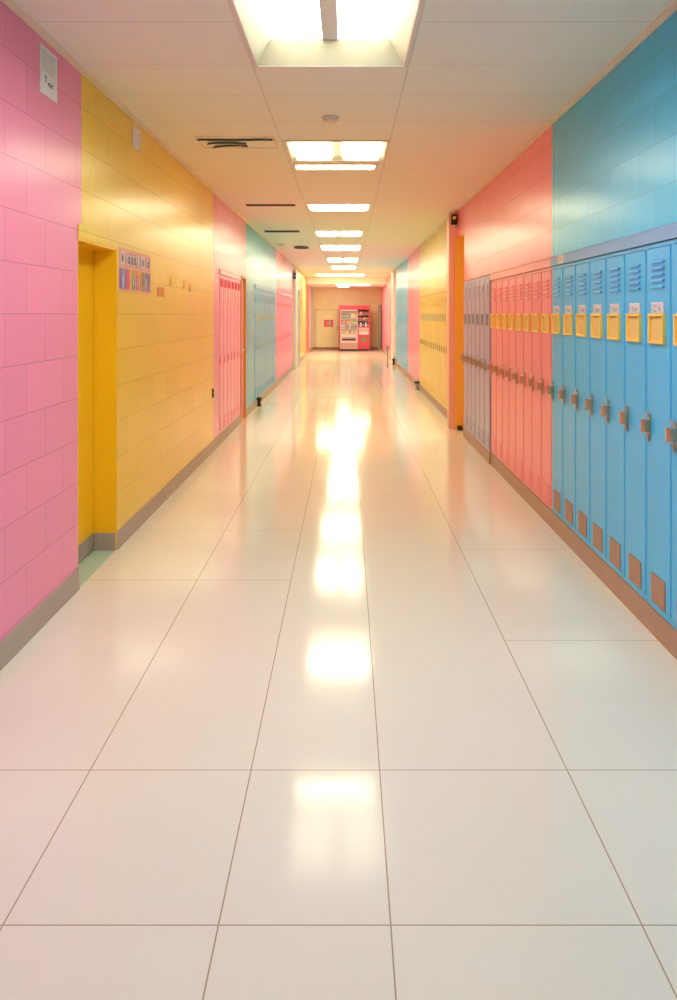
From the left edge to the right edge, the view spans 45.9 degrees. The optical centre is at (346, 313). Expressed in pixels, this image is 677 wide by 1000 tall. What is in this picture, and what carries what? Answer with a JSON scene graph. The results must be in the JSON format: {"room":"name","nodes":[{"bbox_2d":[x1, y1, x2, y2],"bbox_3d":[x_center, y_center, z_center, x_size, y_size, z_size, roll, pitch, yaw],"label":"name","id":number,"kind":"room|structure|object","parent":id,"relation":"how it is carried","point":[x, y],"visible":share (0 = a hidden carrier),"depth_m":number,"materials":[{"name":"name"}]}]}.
{"room":"school corridor","nodes":[
{"label":"school corridor","id":0,"kind":"room"},
{"bbox_2d":[0,0,311,640],"bbox_3d":[-1.650,0.040,14.250,0.480,2.900,36.500,0,0,0],"label":"wall","id":1,"kind":"structure","parent":0,"point":[67,163],"depth_m":4.16,"materials":[{"name":"pink paint"}]},
{"bbox_2d":[40,43,56,102],"bbox_3d":[-1.408,-1.135,3.778,0.003,0.223,0.214,0,0,0],"label":"paper notice","id":2,"kind":"object","parent":1,"relation":"attached to","point":[48,60],"visible":1,"depth_m":3.77,"materials":[{"name":"grey paper"}]},
{"bbox_2d":[42,49,55,88],"bbox_3d":[-1.407,-1.149,3.778,0.001,0.153,0.170,0,0,0],"label":"print","id":3,"kind":"object","parent":2,"relation":"attached to","point":[48,58],"depth_m":3.77,"materials":[{"name":"grey paper"}]},
{"bbox_2d":[78,224,117,585],"bbox_3d":[-1.522,0.483,4.553,0.236,1.913,0.725,0,0,0],"label":"door","id":4,"kind":"structure","parent":1,"relation":"in","point":[97,250],"depth_m":4.87,"materials":[{"name":"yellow paint"}]},
{"bbox_2d":[118,247,150,293],"bbox_3d":[-1.407,-0.278,5.330,0.004,0.275,0.800,0,0,0],"label":"poster","id":5,"kind":"object","parent":1,"relation":"attached to","point":[134,268],"visible":1,"depth_m":5.27,"materials":[{"name":"paper"}]},
{"bbox_2d":[133,124,139,151],"bbox_3d":[-1.408,-1.175,5.360,0.002,0.150,0.180,0,0,0],"label":"paper notice","id":6,"kind":"object","parent":1,"relation":"attached to","point":[136,132],"visible":1,"depth_m":5.35,"materials":[{"name":"white paper"}]},
{"bbox_2d":[1,0,306,276],"bbox_3d":[-1.392,-1.283,11.990,0.036,0.014,31.980,0,0,0],"label":"trim","id":7,"kind":"structure","parent":1,"relation":"attached to","point":[10,4],"depth_m":4.59,"materials":[{"name":"beige paint"}]},
{"bbox_2d":[0,348,312,670],"bbox_3d":[-1.468,1.386,14.250,0.140,0.108,36.500,0,0,0],"label":"baseboard","id":8,"kind":"structure","parent":1,"relation":"attached to","point":[38,618],"depth_m":4.86,"materials":[{"name":"beige plastic"}]},
{"bbox_2d":[219,274,222,433],"bbox_3d":[-1.583,0.444,8.977,0.374,1.768,0.284,0,0,0],"label":"locker","id":9,"kind":"object","parent":8,"relation":"on","point":[220,276],"visible":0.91,"depth_m":8.92,"materials":[{"name":"pink metal"}]},
{"bbox_2d":[223,275,226,429],"bbox_3d":[-1.583,0.444,9.262,0.374,1.768,0.284,0,0,0],"label":"locker","id":10,"kind":"object","parent":8,"relation":"on","point":[224,277],"visible":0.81,"depth_m":9.21,"materials":[{"name":"pink metal"}]},
{"bbox_2d":[227,277,230,426],"bbox_3d":[-1.583,0.444,9.547,0.374,1.768,0.284,0,0,0],"label":"locker","id":11,"kind":"object","parent":8,"relation":"on","point":[228,278],"visible":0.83,"depth_m":9.52,"materials":[{"name":"pink metal"}]},
{"bbox_2d":[231,278,233,422],"bbox_3d":[-1.583,0.444,9.832,0.374,1.768,0.284,0,0,0],"label":"locker","id":12,"kind":"object","parent":8,"relation":"on","point":[232,279],"visible":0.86,"depth_m":9.82,"materials":[{"name":"pink metal"}]},
{"bbox_2d":[234,279,236,419],"bbox_3d":[-1.583,0.444,10.117,0.374,1.768,0.284,0,0,0],"label":"locker","id":13,"kind":"object","parent":8,"relation":"on","point":[235,280],"visible":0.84,"depth_m":10.09,"materials":[{"name":"pink metal"}]},
{"bbox_2d":[237,280,239,416],"bbox_3d":[-1.583,0.444,10.402,0.374,1.768,0.284,0,0,0],"label":"locker","id":14,"kind":"object","parent":8,"relation":"on","point":[238,281],"visible":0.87,"depth_m":10.37,"materials":[{"name":"pink metal"}]},
{"bbox_2d":[255,289,256,399],"bbox_3d":[-1.582,0.468,12.357,0.376,1.720,0.284,0,0,0],"label":"locker","id":15,"kind":"object","parent":8,"relation":"on","point":[255,289],"visible":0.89,"depth_m":12.33,"materials":[{"name":"blue metal"}]},
{"bbox_2d":[257,289,258,396],"bbox_3d":[-1.582,0.468,12.642,0.376,1.720,0.284,0,0,0],"label":"locker","id":16,"kind":"object","parent":8,"relation":"on","point":[257,289],"visible":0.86,"depth_m":12.61,"materials":[{"name":"blue metal"}]},
{"bbox_2d":[259,290,260,395],"bbox_3d":[-1.582,0.468,12.927,0.376,1.720,0.284,0,0,0],"label":"locker","id":17,"kind":"object","parent":8,"relation":"on","point":[259,290],"visible":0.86,"depth_m":12.89,"materials":[{"name":"blue metal"}]},
{"bbox_2d":[261,290,262,394],"bbox_3d":[-1.582,0.468,13.212,0.376,1.720,0.284,0,0,0],"label":"locker","id":18,"kind":"object","parent":8,"relation":"on","point":[261,290],"visible":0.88,"depth_m":13.20,"materials":[{"name":"blue metal"}]},
{"bbox_2d":[263,291,264,392],"bbox_3d":[-1.582,0.468,13.497,0.376,1.720,0.284,0,0,0],"label":"locker","id":19,"kind":"object","parent":8,"relation":"on","point":[263,291],"visible":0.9,"depth_m":13.47,"materials":[{"name":"blue metal"}]},
{"bbox_2d":[264,291,265,391],"bbox_3d":[-1.582,0.468,13.782,0.376,1.720,0.284,0,0,0],"label":"locker","id":20,"kind":"object","parent":8,"relation":"on","point":[264,291],"visible":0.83,"depth_m":13.72,"materials":[{"name":"blue metal"}]},
{"bbox_2d":[266,292,267,389],"bbox_3d":[-1.582,0.468,14.067,0.376,1.720,0.284,0,0,0],"label":"locker","id":21,"kind":"object","parent":8,"relation":"on","point":[266,292],"visible":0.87,"depth_m":14.03,"materials":[{"name":"blue metal"}]},
{"bbox_2d":[269,292,270,386],"bbox_3d":[-1.582,0.468,14.637,0.376,1.720,0.284,0,0,0],"label":"locker","id":22,"kind":"object","parent":8,"relation":"on","point":[269,292],"visible":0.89,"depth_m":14.57,"materials":[{"name":"blue metal"}]},
{"bbox_2d":[272,293,273,383],"bbox_3d":[-1.582,0.468,15.207,0.376,1.720,0.284,0,0,0],"label":"locker","id":23,"kind":"object","parent":8,"relation":"on","point":[272,293],"visible":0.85,"depth_m":15.14,"materials":[{"name":"blue metal"}]},
{"bbox_2d":[277,295,278,378],"bbox_3d":[-1.583,0.468,16.297,0.374,1.720,0.284,0,0,0],"label":"locker","id":24,"kind":"object","parent":8,"relation":"on","point":[277,295],"visible":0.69,"depth_m":16.23,"materials":[{"name":"pink metal"}]},
{"bbox_2d":[219,269,240,279],"bbox_3d":[-1.454,-0.471,9.690,0.112,0.057,1.716,0,0,0],"label":"trim","id":25,"kind":"structure","parent":1,"relation":"attached to","point":[221,272],"depth_m":9.52,"materials":[{"name":"pink paint"}]},
{"bbox_2d":[241,276,245,422],"bbox_3d":[-1.452,0.465,10.850,0.156,1.950,0.499,0,0,0],"label":"door","id":26,"kind":"structure","parent":1,"relation":"in","point":[243,279],"depth_m":11.05,"materials":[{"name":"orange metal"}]},
{"bbox_2d":[293,269,297,368],"bbox_3d":[-1.377,0.130,21.450,0.065,2.620,1.000,0,0,0],"label":"trim","id":27,"kind":"structure","parent":1,"relation":"attached to","point":[295,281],"depth_m":20.95,"materials":[{"name":"beige paint"}]},
{"bbox_2d":[298,287,299,362],"bbox_3d":[-1.457,0.330,22.850,0.146,2.220,1.599,0,0,0],"label":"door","id":28,"kind":"structure","parent":1,"relation":"in","point":[298,287],"depth_m":23.57,"materials":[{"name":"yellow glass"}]},
{"bbox_2d":[0,349,676,999],"bbox_3d":[0.000,1.515,14.250,4.000,0.150,36.900,0,0,0],"label":"floor","id":29,"kind":"structure","parent":0,"point":[345,716],"depth_m":2.65,"materials":[{"name":"beige tile"}]},
{"bbox_2d":[339,305,369,350],"bbox_3d":[0.293,0.550,31.690,1.210,1.780,0.820,0,0,0],"label":"vending machine","id":30,"kind":"object","parent":29,"relation":"on","point":[361,340],"visible":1,"depth_m":31.30,"materials":[{"name":"red metal"}]},
{"bbox_2d":[340,335,357,342],"bbox_3d":[0.078,0.978,31.290,0.670,0.305,0.020,0,0,0],"label":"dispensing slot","id":31,"kind":"object","parent":30,"relation":"on","point":[343,338],"depth_m":31.28,"materials":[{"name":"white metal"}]},
{"bbox_2d":[13,0,674,287],"bbox_3d":[0.000,-1.275,14.250,4.000,0.430,36.900,0,0,0],"label":"ceiling","id":32,"kind":"structure","parent":0,"point":[481,78],"depth_m":4.72,"materials":[{"name":"tile"}]},
{"bbox_2d":[194,136,278,148],"bbox_3d":[-0.820,-1.283,6.006,0.580,0.014,0.412,0,0,0],"label":"ceiling vent","id":33,"kind":"object","parent":32,"relation":"in","point":[197,139],"visible":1,"depth_m":5.89,"materials":[{"name":"black metal"}]},
{"bbox_2d":[246,204,295,205],"bbox_3d":[-0.900,-1.285,9.450,0.580,0.010,0.110,0,0,0],"label":"ceiling vent","id":34,"kind":"object","parent":32,"relation":"in","point":[246,204],"visible":1,"depth_m":9.44,"materials":[{"name":"brown metal"}]},
{"bbox_2d":[228,0,424,67],"bbox_3d":[-0.085,-1.351,3.098,0.808,0.138,2.143,0,0,0],"label":"ceiling light","id":35,"kind":"object","parent":32,"relation":"attached to","point":[280,33],"visible":1,"depth_m":3.90,"materials":[{"name":"white plastic"}]},
{"bbox_2d":[261,0,321,37],"bbox_3d":[-0.254,-1.404,3.098,0.258,0.008,1.931,0,0,0],"label":"diffuser","id":36,"kind":"object","parent":35,"relation":"attached to","point":[280,18],"depth_m":3.79,"materials":[{"name":"white plastic"}]},
{"bbox_2d":[337,0,394,37],"bbox_3d":[0.084,-1.404,3.098,0.258,0.008,1.931,0,0,0],"label":"diffuser","id":37,"kind":"object","parent":35,"relation":"attached to","point":[355,18],"depth_m":3.79,"materials":[{"name":"white plastic"}]},
{"bbox_2d":[322,115,338,122],"bbox_3d":[-0.110,-1.272,5.240,0.110,0.036,0.110,0,0,0],"label":"smoke detector","id":38,"kind":"object","parent":32,"relation":"attached to","point":[327,118],"visible":1,"depth_m":5.21,"materials":[{"name":"beige plastic"}]},
{"bbox_2d":[292,164,377,169],"bbox_3d":[-0.102,-1.303,7.000,0.743,0.054,0.248,0,0,0],"label":"ceiling light","id":39,"kind":"object","parent":32,"relation":"attached to","point":[298,166],"visible":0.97,"depth_m":6.97,"materials":[{"name":"white plastic"}]},
{"bbox_2d":[298,165,372,168],"bbox_3d":[-0.102,-1.293,7.000,0.661,0.034,0.166,0,0,0],"label":"diffuser","id":40,"kind":"object","parent":39,"relation":"attached to","point":[299,166],"depth_m":6.97,"materials":[{"name":"white plastic"}]},
{"bbox_2d":[283,140,390,160],"bbox_3d":[-0.077,-1.308,6.332,0.803,0.064,0.783,0,0,0],"label":"ceiling light","id":41,"kind":"object","parent":32,"relation":"attached to","point":[300,150],"visible":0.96,"depth_m":6.28,"materials":[{"name":"white plastic"}]},
{"bbox_2d":[291,142,332,160],"bbox_3d":[-0.272,-1.298,6.332,0.318,0.044,0.686,0,0,0],"label":"diffuser","id":42,"kind":"object","parent":41,"relation":"attached to","point":[300,151],"depth_m":6.30,"materials":[{"name":"white plastic"}]},
{"bbox_2d":[341,142,382,160],"bbox_3d":[0.117,-1.298,6.332,0.318,0.044,0.686,0,0,0],"label":"diffuser","id":43,"kind":"object","parent":41,"relation":"attached to","point":[350,151],"depth_m":6.31,"materials":[{"name":"white plastic"}]},
{"bbox_2d":[306,204,370,210],"bbox_3d":[-0.100,-1.303,9.655,0.768,0.054,0.598,0,0,0],"label":"ceiling light","id":44,"kind":"object","parent":32,"relation":"attached to","point":[313,207],"visible":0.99,"depth_m":9.59,"materials":[{"name":"white plastic"}]},
{"bbox_2d":[314,231,363,235],"bbox_3d":[-0.125,-1.303,12.815,0.778,0.054,0.818,0,0,0],"label":"ceiling light","id":45,"kind":"object","parent":32,"relation":"attached to","point":[319,233],"visible":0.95,"depth_m":12.68,"materials":[{"name":"white plastic"}]},
{"bbox_2d":[317,231,336,235],"bbox_3d":[-0.317,-1.293,12.815,0.313,0.034,0.736,0,0,0],"label":"diffuser","id":46,"kind":"object","parent":45,"relation":"attached to","point":[319,233],"depth_m":12.68,"materials":[{"name":"white plastic"}]},
{"bbox_2d":[341,231,360,235],"bbox_3d":[0.067,-1.293,12.815,0.313,0.034,0.736,0,0,0],"label":"diffuser","id":47,"kind":"object","parent":45,"relation":"attached to","point":[343,233],"depth_m":12.68,"materials":[{"name":"white plastic"}]},
{"bbox_2d":[319,245,361,249],"bbox_3d":[-0.120,-1.303,15.530,0.808,0.054,1.188,0,0,0],"label":"ceiling light","id":48,"kind":"object","parent":32,"relation":"attached to","point":[322,247],"visible":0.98,"depth_m":15.35,"materials":[{"name":"white plastic"}]},
{"bbox_2d":[315,274,365,275],"bbox_3d":[-0.210,-1.303,26.500,1.628,0.054,1.448,0,0,0],"label":"ceiling light","id":49,"kind":"object","parent":32,"relation":"attached to","point":[315,274],"visible":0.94,"depth_m":26.16,"materials":[{"name":"white plastic"}]},
{"bbox_2d":[326,258,358,261],"bbox_3d":[-0.100,-1.303,19.100,0.768,0.054,1.448,0,0,0],"label":"ceiling light","id":50,"kind":"object","parent":32,"relation":"attached to","point":[327,259],"visible":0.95,"depth_m":19.08,"materials":[{"name":"white plastic"}]},
{"bbox_2d":[312,284,380,347],"bbox_3d":[0.000,0.040,32.600,4.000,2.900,0.200,0,0,0],"label":"wall","id":51,"kind":"structure","parent":0,"point":[322,298],"depth_m":32.50,"materials":[{"name":"beige paint"}]},
{"bbox_2d":[315,310,338,346],"bbox_3d":[-0.810,0.632,32.459,0.990,1.615,0.081,0,0,0],"label":"door","id":52,"kind":"structure","parent":51,"relation":"in","point":[324,336],"depth_m":32.48,"materials":[{"name":"beige paint"}]},
{"bbox_2d":[381,10,676,384],"bbox_3d":[1.625,0.040,14.250,0.480,2.900,36.500,0,0,0],"label":"wall","id":53,"kind":"structure","parent":0,"point":[605,170],"depth_m":4.83,"materials":[{"name":"blue paint"}]},
{"bbox_2d":[378,305,380,349],"bbox_3d":[1.322,0.525,32.125,0.124,1.830,0.070,0,0,0],"label":"door","id":54,"kind":"structure","parent":53,"relation":"in","point":[379,306],"depth_m":32.10,"materials":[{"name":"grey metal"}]},
{"bbox_2d":[391,270,394,362],"bbox_3d":[1.355,0.090,23.500,0.060,2.700,1.100,0,0,0],"label":"trim","id":55,"kind":"structure","parent":53,"relation":"attached to","point":[393,271],"depth_m":23.30,"materials":[{"name":"beige paint"}]},
{"bbox_2d":[420,286,446,296],"bbox_3d":[1.429,-0.353,12.662,0.112,0.066,4.851,0,0,0],"label":"trim","id":56,"kind":"structure","parent":53,"relation":"attached to","point":[443,289],"depth_m":12.55,"materials":[{"name":"yellow paint"}]},
{"bbox_2d":[447,213,457,428],"bbox_3d":[1.330,0.090,10.100,0.110,2.700,0.200,0,0,0],"label":"trim","id":57,"kind":"structure","parent":53,"relation":"attached to","point":[452,232],"depth_m":10.00,"materials":[{"name":"brown paint"}]},
{"bbox_2d":[455,234,463,429],"bbox_3d":[1.433,0.240,9.717,0.175,2.399,0.531,0,0,0],"label":"door","id":58,"kind":"structure","parent":53,"relation":"in","point":[459,241],"depth_m":9.97,"materials":[{"name":"orange paint"}]},
{"bbox_2d":[490,257,554,280],"bbox_3d":[1.429,-0.353,6.540,0.112,0.066,2.280,0,0,0],"label":"trim","id":59,"kind":"structure","parent":53,"relation":"attached to","point":[544,263],"depth_m":6.26,"materials":[{"name":"metal"}]},
{"bbox_2d":[381,347,676,659],"bbox_3d":[1.424,1.386,14.250,0.122,0.108,36.500,0,0,0],"label":"baseboard","id":60,"kind":"structure","parent":53,"relation":"attached to","point":[662,630],"depth_m":4.61,"materials":[{"name":"brown plastic"}]},
{"bbox_2d":[420,297,421,384],"bbox_3d":[1.557,0.505,14.943,0.376,1.645,0.284,0,0,0],"label":"locker","id":61,"kind":"object","parent":60,"relation":"on","point":[420,297],"visible":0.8,"depth_m":14.98,"materials":[{"name":"yellow metal"}]},
{"bbox_2d":[421,297,422,385],"bbox_3d":[1.557,0.505,14.658,0.376,1.645,0.284,0,0,0],"label":"locker","id":62,"kind":"object","parent":60,"relation":"on","point":[422,297],"visible":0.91,"depth_m":14.63,"materials":[{"name":"yellow metal"}]},
{"bbox_2d":[423,296,424,387],"bbox_3d":[1.557,0.505,14.373,0.376,1.645,0.284,0,0,0],"label":"locker","id":63,"kind":"object","parent":60,"relation":"on","point":[423,296],"visible":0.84,"depth_m":14.39,"materials":[{"name":"yellow metal"}]},
{"bbox_2d":[424,296,425,388],"bbox_3d":[1.557,0.505,14.088,0.376,1.645,0.284,0,0,0],"label":"locker","id":64,"kind":"object","parent":60,"relation":"on","point":[425,296],"visible":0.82,"depth_m":14.07,"materials":[{"name":"yellow metal"}]},
{"bbox_2d":[426,296,427,390],"bbox_3d":[1.557,0.505,13.803,0.376,1.645,0.284,0,0,0],"label":"locker","id":65,"kind":"object","parent":60,"relation":"on","point":[426,296],"visible":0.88,"depth_m":13.78,"materials":[{"name":"yellow metal"}]},
{"bbox_2d":[427,295,429,392],"bbox_3d":[1.557,0.505,13.518,0.376,1.645,0.284,0,0,0],"label":"locker","id":66,"kind":"object","parent":60,"relation":"on","point":[428,295],"visible":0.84,"depth_m":13.51,"materials":[{"name":"yellow metal"}]},
{"bbox_2d":[429,295,431,394],"bbox_3d":[1.557,0.505,13.233,0.376,1.645,0.284,0,0,0],"label":"locker","id":67,"kind":"object","parent":60,"relation":"on","point":[430,341],"visible":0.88,"depth_m":13.19,"materials":[{"name":"yellow metal"}]},
{"bbox_2d":[431,294,433,396],"bbox_3d":[1.557,0.505,12.948,0.376,1.645,0.284,0,0,0],"label":"locker","id":68,"kind":"object","parent":60,"relation":"on","point":[432,294],"visible":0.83,"depth_m":12.92,"materials":[{"name":"yellow metal"}]},
{"bbox_2d":[433,294,434,397],"bbox_3d":[1.557,0.505,12.663,0.376,1.645,0.284,0,0,0],"label":"locker","id":69,"kind":"object","parent":60,"relation":"on","point":[434,294],"visible":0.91,"depth_m":12.66,"materials":[{"name":"yellow metal"}]},
{"bbox_2d":[435,293,437,400],"bbox_3d":[1.557,0.505,12.378,0.376,1.645,0.284,0,0,0],"label":"locker","id":70,"kind":"object","parent":60,"relation":"on","point":[437,293],"visible":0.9,"depth_m":12.38,"materials":[{"name":"yellow metal"}]},
{"bbox_2d":[437,293,439,402],"bbox_3d":[1.557,0.505,12.093,0.376,1.645,0.284,0,0,0],"label":"locker","id":71,"kind":"object","parent":60,"relation":"on","point":[438,295],"visible":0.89,"depth_m":12.07,"materials":[{"name":"yellow metal"}]},
{"bbox_2d":[439,292,441,404],"bbox_3d":[1.557,0.505,11.808,0.376,1.645,0.284,0,0,0],"label":"locker","id":72,"kind":"object","parent":60,"relation":"on","point":[440,298],"visible":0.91,"depth_m":11.77,"materials":[{"name":"yellow metal"}]},
{"bbox_2d":[441,292,443,406],"bbox_3d":[1.557,0.505,11.523,0.376,1.645,0.284,0,0,0],"label":"locker","id":73,"kind":"object","parent":60,"relation":"on","point":[442,347],"visible":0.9,"depth_m":11.52,"materials":[{"name":"yellow metal"}]},
{"bbox_2d":[444,291,446,408],"bbox_3d":[1.557,0.505,11.238,0.376,1.645,0.284,0,0,0],"label":"locker","id":74,"kind":"object","parent":60,"relation":"on","point":[445,292],"visible":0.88,"depth_m":11.22,"materials":[{"name":"yellow metal"}]},
{"bbox_2d":[461,281,467,430],"bbox_3d":[1.531,0.476,9.248,0.404,1.703,0.284,0,0,0],"label":"locker","id":75,"kind":"object","parent":60,"relation":"on","point":[466,282],"visible":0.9,"depth_m":9.21,"materials":[{"name":"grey metal"}]},
{"bbox_2d":[464,280,471,433],"bbox_3d":[1.531,0.476,8.963,0.404,1.703,0.284,0,0,0],"label":"locker","id":76,"kind":"object","parent":60,"relation":"on","point":[470,281],"visible":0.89,"depth_m":8.94,"materials":[{"name":"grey metal"}]},
{"bbox_2d":[468,279,475,437],"bbox_3d":[1.531,0.476,8.678,0.404,1.703,0.284,0,0,0],"label":"locker","id":77,"kind":"object","parent":60,"relation":"on","point":[473,283],"visible":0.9,"depth_m":8.66,"materials":[{"name":"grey metal"}]},
{"bbox_2d":[472,278,479,441],"bbox_3d":[1.531,0.476,8.393,0.404,1.703,0.284,0,0,0],"label":"locker","id":78,"kind":"object","parent":60,"relation":"on","point":[474,362],"visible":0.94,"depth_m":8.36,"materials":[{"name":"purple metal"}]},
{"bbox_2d":[476,276,484,446],"bbox_3d":[1.531,0.476,8.108,0.404,1.703,0.284,0,0,0],"label":"locker","id":79,"kind":"object","parent":60,"relation":"on","point":[482,279],"visible":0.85,"depth_m":8.08,"materials":[{"name":"purple metal"}]},
{"bbox_2d":[481,275,492,451],"bbox_3d":[1.531,0.476,7.823,0.404,1.703,0.284,0,0,0],"label":"locker","id":80,"kind":"object","parent":60,"relation":"on","point":[487,359],"visible":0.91,"depth_m":7.79,"materials":[{"name":"purple metal"}]},
{"bbox_2d":[487,280,496,456],"bbox_3d":[1.543,0.505,7.538,0.404,1.645,0.284,0,0,0],"label":"locker","id":81,"kind":"object","parent":60,"relation":"on","point":[494,282],"visible":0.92,"depth_m":7.54,"materials":[{"name":"metal"}]},
{"bbox_2d":[493,278,502,462],"bbox_3d":[1.543,0.505,7.253,0.404,1.645,0.284,0,0,0],"label":"locker","id":82,"kind":"object","parent":60,"relation":"on","point":[499,362],"visible":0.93,"depth_m":7.24,"materials":[{"name":"metal"}]},
{"bbox_2d":[499,277,508,468],"bbox_3d":[1.543,0.505,6.968,0.404,1.645,0.284,0,0,0],"label":"locker","id":83,"kind":"object","parent":60,"relation":"on","point":[505,365],"visible":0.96,"depth_m":6.96,"materials":[{"name":"metal"}]},
{"bbox_2d":[505,275,515,475],"bbox_3d":[1.543,0.505,6.683,0.404,1.645,0.284,0,0,0],"label":"locker","id":84,"kind":"object","parent":60,"relation":"on","point":[512,280],"visible":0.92,"depth_m":6.67,"materials":[{"name":"metal"}]},
{"bbox_2d":[512,274,523,482],"bbox_3d":[1.543,0.505,6.398,0.404,1.645,0.284,0,0,0],"label":"locker","id":85,"kind":"object","parent":60,"relation":"on","point":[519,369],"visible":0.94,"depth_m":6.40,"materials":[{"name":"metal"}]},
{"bbox_2d":[517,458,521,477],"bbox_3d":[1.379,1.230,6.398,0.004,0.130,0.160,0,0,0],"label":"vent grille","id":86,"kind":"object","parent":85,"relation":"attached to","point":[519,460],"depth_m":6.39,"materials":[{"name":"metal"}]},
{"bbox_2d":[520,272,532,491],"bbox_3d":[1.543,0.505,6.113,0.404,1.645,0.284,0,0,0],"label":"locker","id":87,"kind":"object","parent":60,"relation":"on","point":[528,277],"visible":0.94,"depth_m":6.09,"materials":[{"name":"metal"}]},
{"bbox_2d":[525,465,529,484],"bbox_3d":[1.379,1.230,6.113,0.004,0.130,0.160,0,0,0],"label":"vent grille","id":88,"kind":"object","parent":87,"relation":"attached to","point":[527,467],"depth_m":6.10,"materials":[{"name":"metal"}]},
{"bbox_2d":[528,269,541,499],"bbox_3d":[1.543,0.505,5.828,0.404,1.645,0.284,0,0,0],"label":"locker","id":89,"kind":"object","parent":60,"relation":"on","point":[537,275],"visible":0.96,"depth_m":5.80,"materials":[{"name":"metal"}]},
{"bbox_2d":[533,472,538,493],"bbox_3d":[1.379,1.230,5.828,0.004,0.130,0.160,0,0,0],"label":"vent grille","id":90,"kind":"object","parent":89,"relation":"attached to","point":[535,474],"depth_m":5.83,"materials":[{"name":"metal"}]},
{"bbox_2d":[537,267,551,509],"bbox_3d":[1.543,0.505,5.543,0.404,1.645,0.284,0,0,0],"label":"locker","id":91,"kind":"object","parent":60,"relation":"on","point":[546,315],"visible":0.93,"depth_m":5.54,"materials":[{"name":"metal"}]},
{"bbox_2d":[543,480,548,502],"bbox_3d":[1.379,1.230,5.543,0.004,0.130,0.160,0,0,0],"label":"vent grille","id":92,"kind":"object","parent":91,"relation":"attached to","point":[545,482],"depth_m":5.55,"materials":[{"name":"metal"}]},
{"bbox_2d":[547,264,563,521],"bbox_3d":[1.543,0.505,5.258,0.404,1.645,0.284,0,0,0],"label":"locker","id":93,"kind":"object","parent":60,"relation":"on","point":[557,380],"visible":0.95,"depth_m":5.25,"materials":[{"name":"blue metal"}]},
{"bbox_2d":[553,489,559,513],"bbox_3d":[1.379,1.230,5.258,0.004,0.130,0.160,0,0,0],"label":"vent grille","id":94,"kind":"object","parent":93,"relation":"attached to","point":[556,492],"depth_m":5.26,"materials":[{"name":"beige metal"}]},
{"bbox_2d":[558,262,575,532],"bbox_3d":[1.543,0.505,4.973,0.404,1.645,0.284,0,0,0],"label":"locker","id":95,"kind":"object","parent":60,"relation":"on","point":[569,316],"visible":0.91,"depth_m":4.96,"materials":[{"name":"blue metal"}]},
{"bbox_2d":[565,498,572,525],"bbox_3d":[1.379,1.230,4.973,0.004,0.130,0.160,0,0,0],"label":"vent grille","id":96,"kind":"object","parent":95,"relation":"attached to","point":[568,501],"depth_m":4.97,"materials":[{"name":"beige metal"}]},
{"bbox_2d":[571,258,590,546],"bbox_3d":[1.543,0.505,4.688,0.404,1.645,0.284,0,0,0],"label":"locker","id":97,"kind":"object","parent":60,"relation":"on","point":[583,267],"visible":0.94,"depth_m":4.67,"materials":[{"name":"blue metal"}]},
{"bbox_2d":[578,509,586,538],"bbox_3d":[1.379,1.230,4.688,0.004,0.130,0.160,0,0,0],"label":"vent grille","id":98,"kind":"object","parent":97,"relation":"attached to","point":[582,514],"depth_m":4.68,"materials":[{"name":"beige metal"}]},
{"bbox_2d":[585,255,606,562],"bbox_3d":[1.543,0.505,4.403,0.404,1.645,0.284,0,0,0],"label":"locker","id":99,"kind":"object","parent":60,"relation":"on","point":[598,316],"visible":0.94,"depth_m":4.40,"materials":[{"name":"blue metal"}]},
{"bbox_2d":[593,522,602,553],"bbox_3d":[1.379,1.230,4.403,0.004,0.130,0.160,0,0,0],"label":"vent grille","id":100,"kind":"object","parent":99,"relation":"attached to","point":[597,527],"depth_m":4.39,"materials":[{"name":"beige metal"}]},
{"bbox_2d":[601,250,625,580],"bbox_3d":[1.543,0.505,4.118,0.404,1.645,0.284,0,0,0],"label":"locker","id":101,"kind":"object","parent":60,"relation":"on","point":[615,401],"visible":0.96,"depth_m":4.10,"materials":[{"name":"blue metal"}]},
{"bbox_2d":[609,536,620,570],"bbox_3d":[1.379,1.230,4.118,0.004,0.130,0.160,0,0,0],"label":"vent grille","id":102,"kind":"object","parent":101,"relation":"attached to","point":[614,542],"depth_m":4.11,"materials":[{"name":"beige metal"}]},
{"bbox_2d":[619,245,646,600],"bbox_3d":[1.543,0.505,3.833,0.404,1.645,0.284,0,0,0],"label":"locker","id":103,"kind":"object","parent":60,"relation":"on","point":[635,408],"visible":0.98,"depth_m":3.82,"materials":[{"name":"blue metal"}]},
{"bbox_2d":[629,552,640,589],"bbox_3d":[1.379,1.230,3.833,0.004,0.130,0.160,0,0,0],"label":"vent grille","id":104,"kind":"object","parent":103,"relation":"attached to","point":[634,559],"depth_m":3.83,"materials":[{"name":"beige metal"}]},
{"bbox_2d":[641,240,671,624],"bbox_3d":[1.543,0.505,3.548,0.404,1.645,0.284,0,0,0],"label":"locker","id":105,"kind":"object","parent":60,"relation":"on","point":[658,414],"visible":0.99,"depth_m":3.54,"materials":[{"name":"blue metal"}]},
{"bbox_2d":[651,571,665,612],"bbox_3d":[1.379,1.230,3.548,0.004,0.130,0.160,0,0,0],"label":"vent grille","id":106,"kind":"object","parent":105,"relation":"attached to","point":[658,581],"depth_m":3.54,"materials":[{"name":"beige metal"}]},
{"bbox_2d":[665,239,676,629],"bbox_3d":[1.543,0.505,3.263,0.404,1.645,0.284,0,0,0],"label":"locker","id":107,"kind":"object","parent":60,"relation":"on","point":[671,432],"visible":1,"depth_m":3.37,"materials":[{"name":"blue metal"}]},
{"bbox_2d":[386,0,676,277],"bbox_3d":[1.367,-1.283,11.990,0.036,0.014,31.980,0,0,0],"label":"trim","id":108,"kind":"structure","parent":53,"relation":"attached to","point":[672,8],"depth_m":4.61,"materials":[{"name":"beige paint"}]},
{"bbox_2d":[550,222,676,266],"bbox_3d":[1.429,-0.353,3.833,0.112,0.066,3.135,0,0,0],"label":"trim","id":109,"kind":"structure","parent":53,"relation":"attached to","point":[667,232],"depth_m":3.99,"materials":[{"name":"grey metal"}]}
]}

